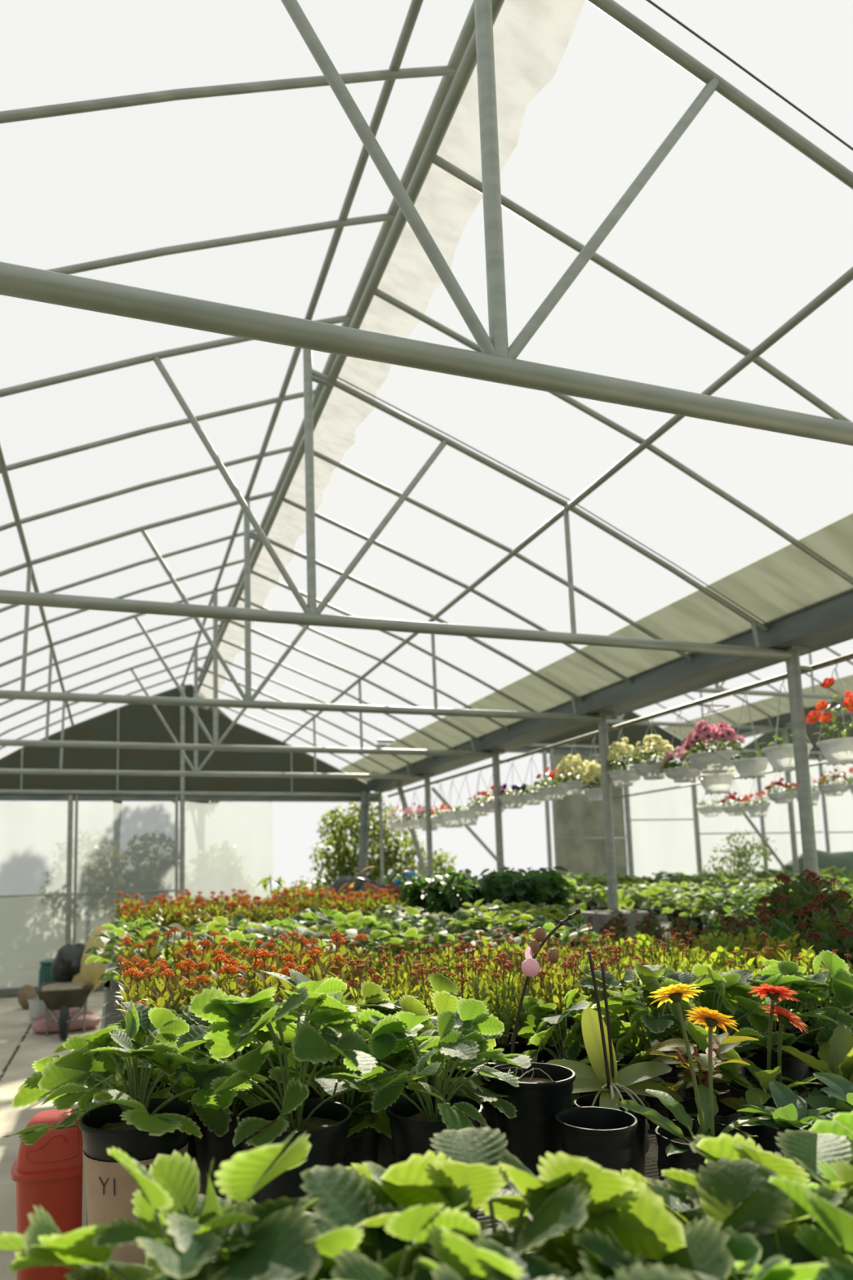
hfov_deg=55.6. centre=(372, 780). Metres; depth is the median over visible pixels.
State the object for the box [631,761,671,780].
bowl
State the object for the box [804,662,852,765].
hanging basket
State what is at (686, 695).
rafter
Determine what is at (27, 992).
sack
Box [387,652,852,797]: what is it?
rail
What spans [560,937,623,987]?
potted kalanchoe
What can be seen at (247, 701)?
roof truss
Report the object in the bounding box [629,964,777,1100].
strawberry
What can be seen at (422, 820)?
pot
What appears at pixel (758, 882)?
strawberry
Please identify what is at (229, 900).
potted kalanchoe
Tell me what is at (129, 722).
wall
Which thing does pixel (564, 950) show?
potted kalanchoe
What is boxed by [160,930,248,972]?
strawberry
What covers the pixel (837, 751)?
pot
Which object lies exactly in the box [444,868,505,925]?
pepper
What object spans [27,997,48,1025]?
pail
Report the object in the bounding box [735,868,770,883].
strawberry
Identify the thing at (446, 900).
pepper
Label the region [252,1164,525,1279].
strawberry
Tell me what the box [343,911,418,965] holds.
strawberry
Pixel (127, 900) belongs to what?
potted kalanchoe
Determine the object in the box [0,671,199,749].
rafter
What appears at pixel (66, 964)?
bag
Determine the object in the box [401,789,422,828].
basket
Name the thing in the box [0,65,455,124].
rafter
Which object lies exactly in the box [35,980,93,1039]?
wheelbarrow
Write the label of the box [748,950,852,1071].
strawberry
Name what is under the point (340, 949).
potted kalanchoe
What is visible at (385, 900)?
potted kalanchoe
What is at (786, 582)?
panel
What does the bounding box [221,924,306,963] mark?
strawberry
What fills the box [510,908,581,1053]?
spike
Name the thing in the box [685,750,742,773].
bowl
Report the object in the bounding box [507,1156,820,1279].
strawberry
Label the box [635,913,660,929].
potted kalanchoe
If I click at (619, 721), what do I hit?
roof truss
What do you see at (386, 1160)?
pot
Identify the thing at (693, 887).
strawberry
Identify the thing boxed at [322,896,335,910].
potted kalanchoe
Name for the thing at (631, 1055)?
pot
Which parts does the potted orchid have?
pot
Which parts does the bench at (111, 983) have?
leg, frame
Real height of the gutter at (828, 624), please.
0.201 m
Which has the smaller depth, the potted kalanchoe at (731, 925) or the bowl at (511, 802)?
the potted kalanchoe at (731, 925)
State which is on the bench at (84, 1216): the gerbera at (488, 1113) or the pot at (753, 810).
the gerbera at (488, 1113)
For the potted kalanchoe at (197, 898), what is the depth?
6.34 m
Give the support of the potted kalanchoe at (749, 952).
on the bench at (477, 1090)
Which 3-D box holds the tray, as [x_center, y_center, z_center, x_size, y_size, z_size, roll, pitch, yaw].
[-3.449,2.411,9.113,0.582,0.210,0.918,1,-7,-18]
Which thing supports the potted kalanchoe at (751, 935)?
on the bench
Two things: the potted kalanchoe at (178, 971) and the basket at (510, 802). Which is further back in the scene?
the basket at (510, 802)
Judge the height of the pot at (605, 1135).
0.222 m
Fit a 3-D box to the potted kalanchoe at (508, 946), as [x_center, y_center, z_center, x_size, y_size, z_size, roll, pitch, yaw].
[0.679,0.846,3.496,0.231,0.408,0.232,0,-7,-11]
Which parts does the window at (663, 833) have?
seam rod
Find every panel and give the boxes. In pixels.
[340,512,852,782]
[662,674,852,739]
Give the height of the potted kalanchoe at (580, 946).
0.339 m
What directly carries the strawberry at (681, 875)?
on the bench at (664, 922)
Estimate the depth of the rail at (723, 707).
6.87 m
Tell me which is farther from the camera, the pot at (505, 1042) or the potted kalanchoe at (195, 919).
the potted kalanchoe at (195, 919)
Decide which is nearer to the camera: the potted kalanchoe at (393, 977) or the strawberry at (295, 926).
the potted kalanchoe at (393, 977)
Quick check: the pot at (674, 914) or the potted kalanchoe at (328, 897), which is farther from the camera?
the pot at (674, 914)
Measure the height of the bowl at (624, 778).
0.126 m
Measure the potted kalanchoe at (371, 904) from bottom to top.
0.490 m
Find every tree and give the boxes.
[113,800,122,803]
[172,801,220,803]
[288,795,457,902]
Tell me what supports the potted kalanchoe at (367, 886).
on the bench at (111, 983)
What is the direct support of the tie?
attached to the rail at (804, 669)
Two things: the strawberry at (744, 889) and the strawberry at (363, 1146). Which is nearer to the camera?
the strawberry at (363, 1146)
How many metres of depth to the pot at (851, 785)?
10.22 m
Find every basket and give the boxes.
[387,798,415,831]
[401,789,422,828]
[416,795,440,831]
[429,783,453,826]
[438,777,464,827]
[453,773,478,826]
[466,769,493,816]
[479,773,512,812]
[497,759,532,808]
[515,755,546,804]
[533,747,568,800]
[552,741,593,795]
[580,734,602,802]
[599,727,642,786]
[628,717,675,780]
[658,709,701,782]
[681,699,745,773]
[694,793,723,816]
[697,709,734,795]
[719,778,750,816]
[730,688,768,779]
[742,779,770,817]
[758,677,813,772]
[764,771,796,804]
[791,774,821,805]
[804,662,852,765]
[816,765,848,795]
[844,767,852,794]
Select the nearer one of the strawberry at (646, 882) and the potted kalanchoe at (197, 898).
the potted kalanchoe at (197, 898)
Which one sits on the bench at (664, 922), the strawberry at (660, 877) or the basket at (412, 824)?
the strawberry at (660, 877)
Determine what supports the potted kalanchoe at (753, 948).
on the bench
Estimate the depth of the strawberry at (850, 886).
8.55 m
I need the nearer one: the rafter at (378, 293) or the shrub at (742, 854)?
the rafter at (378, 293)
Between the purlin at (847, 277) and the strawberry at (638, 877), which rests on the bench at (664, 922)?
the strawberry at (638, 877)
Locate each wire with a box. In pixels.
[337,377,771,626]
[645,0,852,151]
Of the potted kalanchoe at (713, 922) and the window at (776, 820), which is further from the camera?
the window at (776, 820)
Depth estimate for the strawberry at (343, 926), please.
4.45 m
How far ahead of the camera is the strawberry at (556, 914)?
5.23 m
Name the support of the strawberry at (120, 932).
on the bench at (110, 1015)
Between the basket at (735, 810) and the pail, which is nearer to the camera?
the pail
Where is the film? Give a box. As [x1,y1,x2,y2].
[197,0,585,710]
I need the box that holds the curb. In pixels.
[0,982,118,998]
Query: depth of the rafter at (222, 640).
9.97 m
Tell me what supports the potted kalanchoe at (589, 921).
on the bench at (110, 1015)
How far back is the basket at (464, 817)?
10.79 m
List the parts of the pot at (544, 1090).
dry stem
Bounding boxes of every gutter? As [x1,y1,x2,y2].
[366,592,852,791]
[683,700,852,747]
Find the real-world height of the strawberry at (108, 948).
0.347 m
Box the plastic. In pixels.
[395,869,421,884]
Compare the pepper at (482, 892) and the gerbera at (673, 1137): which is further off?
the pepper at (482, 892)
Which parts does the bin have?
lid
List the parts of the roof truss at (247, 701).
king post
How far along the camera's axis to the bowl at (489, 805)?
9.97 m
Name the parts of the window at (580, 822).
seam rod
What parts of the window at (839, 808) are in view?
seam rod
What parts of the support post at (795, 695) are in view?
cap plate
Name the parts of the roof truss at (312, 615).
king post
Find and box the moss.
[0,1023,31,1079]
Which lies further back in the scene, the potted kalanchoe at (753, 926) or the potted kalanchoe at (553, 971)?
the potted kalanchoe at (753, 926)
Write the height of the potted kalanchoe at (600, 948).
0.337 m
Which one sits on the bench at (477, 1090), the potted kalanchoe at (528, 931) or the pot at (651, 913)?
the potted kalanchoe at (528, 931)
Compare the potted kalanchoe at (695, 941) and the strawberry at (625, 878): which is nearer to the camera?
the potted kalanchoe at (695, 941)
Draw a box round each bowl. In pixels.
[389,821,408,831]
[404,819,422,828]
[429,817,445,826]
[467,804,490,816]
[482,800,506,812]
[497,795,526,808]
[518,792,546,804]
[536,786,566,800]
[555,780,591,795]
[607,769,640,786]
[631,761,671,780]
[662,766,701,782]
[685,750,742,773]
[697,805,723,816]
[721,805,747,816]
[766,791,795,804]
[817,783,848,795]
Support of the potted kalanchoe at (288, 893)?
on the bench at (111, 983)
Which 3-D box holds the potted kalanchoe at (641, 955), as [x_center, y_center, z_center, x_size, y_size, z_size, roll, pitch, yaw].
[1.147,0.852,3.416,0.188,0.353,0.189,1,-7,-18]
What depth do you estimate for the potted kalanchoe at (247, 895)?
7.02 m
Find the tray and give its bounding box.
[35,980,93,1008]
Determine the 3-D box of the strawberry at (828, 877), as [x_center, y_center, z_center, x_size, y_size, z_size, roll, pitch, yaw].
[5.843,1.439,10.524,0.585,0.417,0.569,-1,-7,-1]
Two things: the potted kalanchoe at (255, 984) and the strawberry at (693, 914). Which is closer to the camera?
the potted kalanchoe at (255, 984)
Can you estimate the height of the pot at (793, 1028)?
0.181 m
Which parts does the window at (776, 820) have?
seam rod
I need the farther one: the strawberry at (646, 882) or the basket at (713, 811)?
the basket at (713, 811)
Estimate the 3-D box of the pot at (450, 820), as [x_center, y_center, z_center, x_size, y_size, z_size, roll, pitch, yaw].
[1.147,0.559,11.333,0.371,0.197,0.371,1,-7,-18]
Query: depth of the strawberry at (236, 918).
5.04 m
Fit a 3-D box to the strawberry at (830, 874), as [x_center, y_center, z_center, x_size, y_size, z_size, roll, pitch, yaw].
[6.664,1.563,11.902,0.532,0.390,0.548,2,-7,-27]
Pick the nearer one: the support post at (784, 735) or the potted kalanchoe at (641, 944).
the potted kalanchoe at (641, 944)
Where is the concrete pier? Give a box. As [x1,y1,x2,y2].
[579,909,649,940]
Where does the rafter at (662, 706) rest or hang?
attached to the ceiling
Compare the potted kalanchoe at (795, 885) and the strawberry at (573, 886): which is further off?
the strawberry at (573, 886)
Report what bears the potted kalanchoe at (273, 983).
on the bench
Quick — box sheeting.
[324,875,407,918]
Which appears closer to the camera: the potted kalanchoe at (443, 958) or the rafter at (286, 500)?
the potted kalanchoe at (443, 958)
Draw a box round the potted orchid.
[546,951,683,1176]
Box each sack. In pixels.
[17,984,36,1008]
[29,1007,93,1021]
[31,1013,101,1033]
[71,921,115,991]
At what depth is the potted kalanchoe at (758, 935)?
4.31 m
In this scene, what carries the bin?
on the floor
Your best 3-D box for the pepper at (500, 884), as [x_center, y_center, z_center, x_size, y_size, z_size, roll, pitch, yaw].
[1.115,1.062,6.934,0.466,0.634,0.501,-1,-7,-6]
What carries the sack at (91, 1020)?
on the floor
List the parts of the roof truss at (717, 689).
king post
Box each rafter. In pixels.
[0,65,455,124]
[0,389,320,473]
[0,445,297,531]
[0,528,262,613]
[0,559,244,642]
[0,605,230,688]
[0,624,222,706]
[0,655,209,736]
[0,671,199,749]
[47,213,394,274]
[197,695,380,779]
[201,683,396,773]
[217,658,433,759]
[221,639,455,750]
[239,597,509,730]
[251,570,537,711]
[282,497,632,683]
[313,449,692,660]
[373,288,852,585]
[431,155,852,422]
[656,702,692,723]
[684,693,737,724]
[747,672,809,711]
[784,661,841,695]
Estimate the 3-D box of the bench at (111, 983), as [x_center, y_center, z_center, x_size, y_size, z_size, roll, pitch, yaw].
[-0.091,1.929,6.792,4.100,1.060,2.680,1,-7,-18]
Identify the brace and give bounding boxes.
[395,784,427,875]
[431,786,514,878]
[727,790,786,870]
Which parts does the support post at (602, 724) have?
cap plate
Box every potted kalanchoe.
[111,898,138,951]
[112,955,170,1009]
[113,960,187,1024]
[114,890,145,918]
[115,958,203,1095]
[117,901,155,937]
[117,930,176,1018]
[119,896,143,914]
[119,958,168,1000]
[120,958,196,1012]
[121,902,156,942]
[142,896,168,919]
[146,893,173,924]
[148,894,181,934]
[154,898,193,928]
[157,894,196,933]
[165,926,225,978]
[168,940,229,977]
[173,888,204,929]
[175,889,195,905]
[177,937,239,990]
[181,964,248,1002]
[182,947,274,1086]
[184,893,222,929]
[186,897,214,928]
[189,960,245,991]
[196,900,235,928]
[205,899,226,906]
[208,890,242,916]
[218,936,268,977]
[222,888,247,902]
[224,902,253,941]
[225,895,264,925]
[231,947,278,986]
[232,888,257,911]
[233,942,296,992]
[244,897,271,923]
[251,958,314,1006]
[257,897,269,907]
[259,896,287,928]
[262,888,289,920]
[265,937,291,959]
[266,952,308,1004]
[271,900,304,928]
[272,888,302,917]
[273,930,327,985]
[278,948,355,1093]
[279,887,302,901]
[285,935,342,989]
[288,888,318,927]
[293,884,318,924]
[294,929,374,999]
[306,888,346,924]
[318,885,343,909]
[318,934,354,964]
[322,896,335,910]
[329,886,351,901]
[329,958,395,1001]
[332,890,359,912]
[333,891,370,924]
[337,960,413,1021]
[344,952,373,994]
[352,882,377,900]
[352,937,398,982]
[354,888,384,915]
[361,958,396,999]
[364,955,417,998]
[367,888,404,921]
[372,886,395,915]
[372,949,413,981]
[379,884,399,901]
[382,941,435,995]
[384,963,457,1013]
[395,941,439,978]
[398,886,411,917]
[404,966,466,1014]
[413,956,466,999]
[421,937,465,980]
[430,941,469,976]
[440,946,497,999]
[440,951,510,1077]
[453,945,533,1087]
[456,931,506,979]
[465,943,524,1012]
[472,934,513,968]
[494,961,542,1062]
[495,928,551,986]
[497,950,539,1005]
[504,929,552,959]
[525,951,595,1061]
[533,955,568,1022]
[539,946,580,986]
[542,936,586,981]
[545,935,586,962]
[545,955,610,999]
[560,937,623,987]
[562,924,596,955]
[566,920,594,948]
[574,947,646,1043]
[576,915,593,931]
[582,923,620,963]
[584,946,622,971]
[588,929,636,968]
[596,925,625,945]
[597,945,657,991]
[601,912,627,937]
[604,916,631,937]
[604,921,628,944]
[610,931,657,964]
[615,958,663,986]
[617,940,662,969]
[621,933,654,958]
[631,927,664,945]
[633,918,662,935]
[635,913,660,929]
[638,923,665,942]
[647,941,692,972]
[652,927,686,958]
[653,931,700,972]
[656,938,702,961]
[668,915,697,937]
[670,918,698,948]
[671,935,709,964]
[675,922,706,949]
[688,927,721,953]
[689,928,741,964]
[691,960,745,1031]
[693,950,742,978]
[701,913,726,938]
[703,943,753,969]
[706,947,737,966]
[707,917,737,938]
[712,921,742,940]
[722,925,748,950]
[728,924,773,957]
[733,931,785,971]
[737,914,756,945]
[743,946,773,973]
[744,912,774,951]
[744,953,803,1032]
[746,919,759,946]
[746,937,776,958]
[753,893,812,942]
[753,906,810,953]
[757,895,786,919]
[766,932,819,960]
[767,872,823,919]
[773,873,831,937]
[777,943,849,1025]
[778,953,825,968]
[794,906,837,942]
[799,869,852,916]
[801,889,852,947]
[804,915,852,973]
[814,948,852,1035]
[828,908,852,929]
[830,898,852,913]
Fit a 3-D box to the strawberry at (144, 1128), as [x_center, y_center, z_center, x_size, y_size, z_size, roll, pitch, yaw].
[-0.432,0.679,1.538,0.391,0.482,0.438,1,-7,-21]
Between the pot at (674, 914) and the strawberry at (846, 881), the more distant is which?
the strawberry at (846, 881)
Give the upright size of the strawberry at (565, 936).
0.390 m
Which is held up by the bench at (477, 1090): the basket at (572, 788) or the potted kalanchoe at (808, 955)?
the potted kalanchoe at (808, 955)
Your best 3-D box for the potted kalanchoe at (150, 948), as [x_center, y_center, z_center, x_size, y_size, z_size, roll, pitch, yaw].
[-0.933,0.849,3.337,0.239,0.447,0.248,1,-7,-19]
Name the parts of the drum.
lid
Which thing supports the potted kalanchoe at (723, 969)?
on the bench at (477, 1090)
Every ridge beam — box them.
[192,0,504,697]
[197,0,475,681]
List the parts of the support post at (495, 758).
cap plate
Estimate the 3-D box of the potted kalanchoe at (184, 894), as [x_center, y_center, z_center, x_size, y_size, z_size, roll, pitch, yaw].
[-1.697,1.255,7.493,0.247,0.482,0.266,3,-8,-33]
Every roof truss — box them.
[0,0,852,445]
[0,315,793,659]
[0,490,601,721]
[0,583,494,756]
[0,640,426,778]
[607,684,784,730]
[692,647,852,700]
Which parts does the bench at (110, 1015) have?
frame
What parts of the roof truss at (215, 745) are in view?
king post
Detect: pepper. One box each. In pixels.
[384,869,444,947]
[419,867,480,932]
[433,868,477,899]
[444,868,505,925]
[481,866,525,927]
[494,866,555,923]
[511,867,564,921]
[531,866,577,929]
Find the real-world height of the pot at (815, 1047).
0.178 m
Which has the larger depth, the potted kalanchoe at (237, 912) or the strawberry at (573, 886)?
the strawberry at (573, 886)
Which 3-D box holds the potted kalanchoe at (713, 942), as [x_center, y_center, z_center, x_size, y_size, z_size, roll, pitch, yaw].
[1.637,0.883,3.813,0.222,0.359,0.188,-1,-7,0]
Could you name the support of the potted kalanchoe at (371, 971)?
on the bench
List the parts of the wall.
gable panel, rail, corner post, rail, gable panel, gable panel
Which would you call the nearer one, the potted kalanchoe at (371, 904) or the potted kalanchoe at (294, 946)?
the potted kalanchoe at (294, 946)
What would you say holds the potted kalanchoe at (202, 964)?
on the bench at (477, 1090)
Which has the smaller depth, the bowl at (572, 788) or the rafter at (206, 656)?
the bowl at (572, 788)
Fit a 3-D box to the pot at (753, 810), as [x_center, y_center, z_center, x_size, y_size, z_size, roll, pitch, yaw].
[5.684,0.448,11.886,0.330,0.176,0.330,1,-7,-18]
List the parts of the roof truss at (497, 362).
king post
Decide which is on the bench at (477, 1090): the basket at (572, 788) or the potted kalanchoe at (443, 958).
the potted kalanchoe at (443, 958)
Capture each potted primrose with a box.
[553,1058,665,1154]
[804,1071,852,1112]
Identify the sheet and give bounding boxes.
[40,982,87,991]
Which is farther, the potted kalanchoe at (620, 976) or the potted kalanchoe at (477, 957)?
the potted kalanchoe at (477, 957)
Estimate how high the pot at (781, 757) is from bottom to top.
0.171 m
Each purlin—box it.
[0,442,74,728]
[182,0,423,684]
[280,266,852,745]
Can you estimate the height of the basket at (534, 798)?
0.604 m
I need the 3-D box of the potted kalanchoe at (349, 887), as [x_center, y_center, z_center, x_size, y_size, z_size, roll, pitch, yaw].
[-0.317,1.276,7.902,0.257,0.465,0.238,-3,-7,12]
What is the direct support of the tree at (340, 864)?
on the ground
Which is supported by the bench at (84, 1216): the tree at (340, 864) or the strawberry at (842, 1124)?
the strawberry at (842, 1124)
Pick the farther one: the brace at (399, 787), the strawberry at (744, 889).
the brace at (399, 787)
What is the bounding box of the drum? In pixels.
[37,958,60,1009]
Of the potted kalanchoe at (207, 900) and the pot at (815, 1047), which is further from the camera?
the potted kalanchoe at (207, 900)
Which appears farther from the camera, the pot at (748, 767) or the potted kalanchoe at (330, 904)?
the pot at (748, 767)
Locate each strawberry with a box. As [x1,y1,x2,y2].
[0,1129,336,1279]
[1,1007,233,1145]
[37,1001,253,1265]
[61,1003,265,1168]
[84,917,163,966]
[84,927,163,998]
[93,939,161,999]
[103,946,183,982]
[137,1001,311,1197]
[156,922,206,938]
[157,928,217,948]
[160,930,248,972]
[179,928,217,937]
[182,968,409,1212]
[197,914,249,963]
[206,915,277,953]
[217,926,279,954]
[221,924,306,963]
[233,1038,333,1100]
[235,1003,440,1166]
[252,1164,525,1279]
[253,919,297,938]
[255,1020,391,1099]
[260,923,327,951]
[270,924,334,955]
[277,929,355,955]
[280,906,346,933]
[302,980,419,1071]
[309,911,392,951]
[313,998,532,1244]
[316,995,468,1169]
[321,990,517,1137]
[322,917,401,971]
[333,926,427,967]
[339,911,388,954]
[339,972,496,1090]
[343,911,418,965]
[345,1126,690,1276]
[362,903,423,925]
[367,918,440,964]
[371,922,475,974]
[389,913,457,957]
[395,1235,703,1279]
[415,910,493,978]
[422,911,464,946]
[439,906,501,953]
[444,928,512,981]
[449,898,513,928]
[453,910,533,946]
[465,927,559,964]
[485,915,535,934]
[487,901,550,928]
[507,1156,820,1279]
[509,915,570,955]
[511,905,574,964]
[513,988,649,1107]
[531,902,591,948]
[542,919,616,957]
[551,963,700,1071]
[560,877,583,909]
[562,871,593,904]
[563,979,746,1134]
[564,886,572,899]
[568,884,608,911]
[568,1217,794,1279]
[569,875,607,903]
[577,884,632,911]
[590,872,622,902]
[600,874,639,896]
[604,882,647,906]
[608,886,675,918]
[617,884,670,911]
[622,875,653,901]
[625,963,746,1097]
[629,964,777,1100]
[635,880,683,914]
[637,875,672,905]
[650,881,697,921]
[651,870,685,897]
[651,883,710,925]
[659,889,719,937]
[661,1128,852,1227]
[668,875,704,902]
[671,882,707,907]
[683,884,727,918]
[686,887,747,923]
[687,871,715,888]
[688,871,733,888]
[689,892,751,926]
[696,960,852,1086]
[697,888,771,942]
[702,877,746,899]
[706,871,742,887]
[718,1175,852,1279]
[719,964,819,1076]
[720,883,749,918]
[720,883,777,924]
[724,875,755,892]
[729,882,771,919]
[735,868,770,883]
[737,875,781,906]
[746,897,772,918]
[747,880,783,896]
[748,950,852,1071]
[755,871,791,883]
[755,953,852,1045]
[766,868,795,878]
[768,876,797,883]
[785,1111,852,1199]
[804,875,839,881]
[818,866,845,875]
[819,882,839,888]
[820,875,852,887]
[822,873,839,877]
[823,871,852,879]
[828,886,852,910]
[831,882,852,898]
[833,885,852,910]
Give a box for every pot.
[78,1097,194,1162]
[115,967,120,998]
[142,1079,170,1095]
[163,1090,197,1168]
[191,1102,243,1197]
[235,1097,352,1212]
[306,1093,319,1098]
[345,1111,380,1166]
[377,1088,410,1169]
[385,1093,484,1244]
[404,1068,462,1090]
[417,817,437,831]
[440,812,462,827]
[453,809,478,826]
[461,1069,478,1077]
[478,1032,528,1087]
[487,1062,575,1198]
[509,1027,542,1062]
[538,1058,574,1107]
[540,1038,587,1061]
[555,1106,638,1175]
[572,891,586,904]
[578,902,597,911]
[579,896,596,903]
[584,787,602,802]
[591,906,608,910]
[613,1043,649,1071]
[622,1057,688,1134]
[632,906,651,911]
[648,900,666,914]
[648,911,657,918]
[663,905,686,921]
[669,908,693,925]
[669,1049,706,1097]
[676,915,703,937]
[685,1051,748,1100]
[697,773,734,795]
[707,909,728,923]
[711,915,734,926]
[723,920,754,942]
[732,757,768,779]
[745,804,769,817]
[745,1066,751,1076]
[748,1041,813,1086]
[762,743,813,772]
[772,1024,792,1032]
[785,1025,827,1036]
[790,1004,824,1025]
[793,791,821,805]
[795,1035,821,1071]
[816,737,852,765]
[847,783,852,794]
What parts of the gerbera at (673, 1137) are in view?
flower stem, flower stem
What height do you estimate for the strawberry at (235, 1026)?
0.541 m
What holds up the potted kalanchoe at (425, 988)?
on the bench at (477, 1090)
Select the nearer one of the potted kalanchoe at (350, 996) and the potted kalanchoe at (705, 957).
the potted kalanchoe at (350, 996)
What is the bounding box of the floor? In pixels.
[0,991,659,1279]
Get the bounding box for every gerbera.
[451,1057,508,1129]
[616,982,771,1219]
[701,983,822,1143]
[777,1023,852,1109]
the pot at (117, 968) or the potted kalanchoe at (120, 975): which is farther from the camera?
the pot at (117, 968)
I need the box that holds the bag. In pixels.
[50,942,85,982]
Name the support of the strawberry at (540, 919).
on the bench at (110, 1015)
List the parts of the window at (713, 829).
seam rod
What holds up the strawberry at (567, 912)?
on the bench at (110, 1015)
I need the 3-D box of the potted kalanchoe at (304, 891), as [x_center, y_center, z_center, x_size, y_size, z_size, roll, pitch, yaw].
[-0.589,1.180,7.181,0.274,0.503,0.261,4,-9,-39]
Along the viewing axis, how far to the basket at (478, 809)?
10.41 m
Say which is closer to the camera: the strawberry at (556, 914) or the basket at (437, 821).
the strawberry at (556, 914)
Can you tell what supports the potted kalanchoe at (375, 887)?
on the bench at (111, 983)
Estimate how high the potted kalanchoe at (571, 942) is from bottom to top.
0.329 m
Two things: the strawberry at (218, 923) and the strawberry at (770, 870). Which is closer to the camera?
the strawberry at (218, 923)
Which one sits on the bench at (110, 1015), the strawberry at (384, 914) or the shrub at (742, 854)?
the strawberry at (384, 914)
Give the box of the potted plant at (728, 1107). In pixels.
[640,1031,759,1130]
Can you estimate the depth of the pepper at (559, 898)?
6.37 m
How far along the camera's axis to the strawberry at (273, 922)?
5.01 m
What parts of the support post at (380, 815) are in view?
cap plate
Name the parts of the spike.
flower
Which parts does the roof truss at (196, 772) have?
king post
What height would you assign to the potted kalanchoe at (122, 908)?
0.454 m
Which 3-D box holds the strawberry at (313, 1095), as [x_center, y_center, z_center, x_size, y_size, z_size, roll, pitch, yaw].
[-0.104,0.752,1.978,0.368,0.392,0.422,-8,-9,44]
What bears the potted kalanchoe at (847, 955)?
on the bench at (477, 1090)
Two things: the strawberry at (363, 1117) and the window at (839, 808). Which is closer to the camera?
the strawberry at (363, 1117)
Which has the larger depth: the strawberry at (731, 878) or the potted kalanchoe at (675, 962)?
the strawberry at (731, 878)
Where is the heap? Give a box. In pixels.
[768,849,852,882]
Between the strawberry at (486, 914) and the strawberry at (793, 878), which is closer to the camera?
the strawberry at (486, 914)
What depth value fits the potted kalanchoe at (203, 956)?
2.85 m
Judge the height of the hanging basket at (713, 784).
0.732 m
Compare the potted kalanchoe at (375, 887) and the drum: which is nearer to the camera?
the potted kalanchoe at (375, 887)
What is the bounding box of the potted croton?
[328,866,374,897]
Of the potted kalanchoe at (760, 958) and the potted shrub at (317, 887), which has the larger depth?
the potted shrub at (317, 887)
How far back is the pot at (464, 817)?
10.77 m
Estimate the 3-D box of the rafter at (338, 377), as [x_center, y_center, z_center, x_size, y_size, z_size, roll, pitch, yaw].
[1.220,-1.676,4.996,2.997,1.276,0.007,1,-7,-18]
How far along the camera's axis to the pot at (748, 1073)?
2.49 m
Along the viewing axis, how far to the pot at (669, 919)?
8.73 m
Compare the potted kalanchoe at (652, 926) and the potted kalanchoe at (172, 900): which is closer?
the potted kalanchoe at (652, 926)
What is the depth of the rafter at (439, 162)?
3.46 m
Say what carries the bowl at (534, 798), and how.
on the basket at (534, 798)
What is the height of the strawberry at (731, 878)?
0.388 m
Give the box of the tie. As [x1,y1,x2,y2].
[699,704,729,706]
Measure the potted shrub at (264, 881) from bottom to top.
1.682 m
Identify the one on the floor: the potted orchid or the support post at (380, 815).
the support post at (380, 815)
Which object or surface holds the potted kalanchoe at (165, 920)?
on the bench at (111, 983)
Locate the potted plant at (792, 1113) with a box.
[737,1080,838,1185]
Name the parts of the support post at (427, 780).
cap plate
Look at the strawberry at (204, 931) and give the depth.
4.52 m
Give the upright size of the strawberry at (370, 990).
0.433 m
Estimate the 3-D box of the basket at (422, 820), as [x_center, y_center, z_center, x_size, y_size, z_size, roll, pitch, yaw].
[0.865,0.397,12.227,0.411,0.704,0.408,1,-7,-18]
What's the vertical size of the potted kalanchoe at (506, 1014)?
0.427 m
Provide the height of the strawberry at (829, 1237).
0.417 m
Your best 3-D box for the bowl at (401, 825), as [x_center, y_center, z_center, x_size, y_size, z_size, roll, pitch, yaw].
[0.493,0.763,13.382,0.420,0.144,0.420,1,-7,-18]
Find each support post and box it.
[374,790,386,882]
[422,773,434,876]
[489,750,504,872]
[595,712,618,910]
[781,725,799,875]
[783,645,818,884]
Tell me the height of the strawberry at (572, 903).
0.385 m
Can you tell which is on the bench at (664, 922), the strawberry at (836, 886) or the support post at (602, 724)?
the strawberry at (836, 886)
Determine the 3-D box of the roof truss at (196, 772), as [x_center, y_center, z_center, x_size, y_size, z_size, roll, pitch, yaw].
[-2.398,-1.004,10.941,6.679,1.901,0.068,1,-7,-18]
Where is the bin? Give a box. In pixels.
[10,1108,83,1279]
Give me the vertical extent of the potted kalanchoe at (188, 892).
0.503 m
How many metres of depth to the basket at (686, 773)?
6.71 m
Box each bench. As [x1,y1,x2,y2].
[81,1099,660,1262]
[93,1064,483,1115]
[100,980,466,1029]
[103,937,636,993]
[511,913,746,946]
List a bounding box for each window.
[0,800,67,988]
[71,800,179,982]
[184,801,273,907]
[552,753,628,911]
[627,755,696,948]
[695,765,761,886]
[760,760,823,875]
[822,760,852,852]
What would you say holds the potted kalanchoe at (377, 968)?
on the bench
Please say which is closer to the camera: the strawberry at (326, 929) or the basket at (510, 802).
the strawberry at (326, 929)
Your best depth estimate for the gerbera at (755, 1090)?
1.97 m
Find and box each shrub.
[256,875,306,901]
[289,872,325,897]
[697,828,776,884]
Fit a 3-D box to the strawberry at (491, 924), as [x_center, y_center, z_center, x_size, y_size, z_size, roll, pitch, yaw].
[0.872,1.013,5.083,0.487,0.364,0.437,-6,-8,36]
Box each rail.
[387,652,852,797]
[612,760,826,799]
[702,706,728,714]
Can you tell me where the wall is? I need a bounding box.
[0,683,852,945]
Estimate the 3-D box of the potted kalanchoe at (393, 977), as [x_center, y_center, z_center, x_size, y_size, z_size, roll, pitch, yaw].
[0.000,0.837,3.025,0.188,0.351,0.187,-4,-7,21]

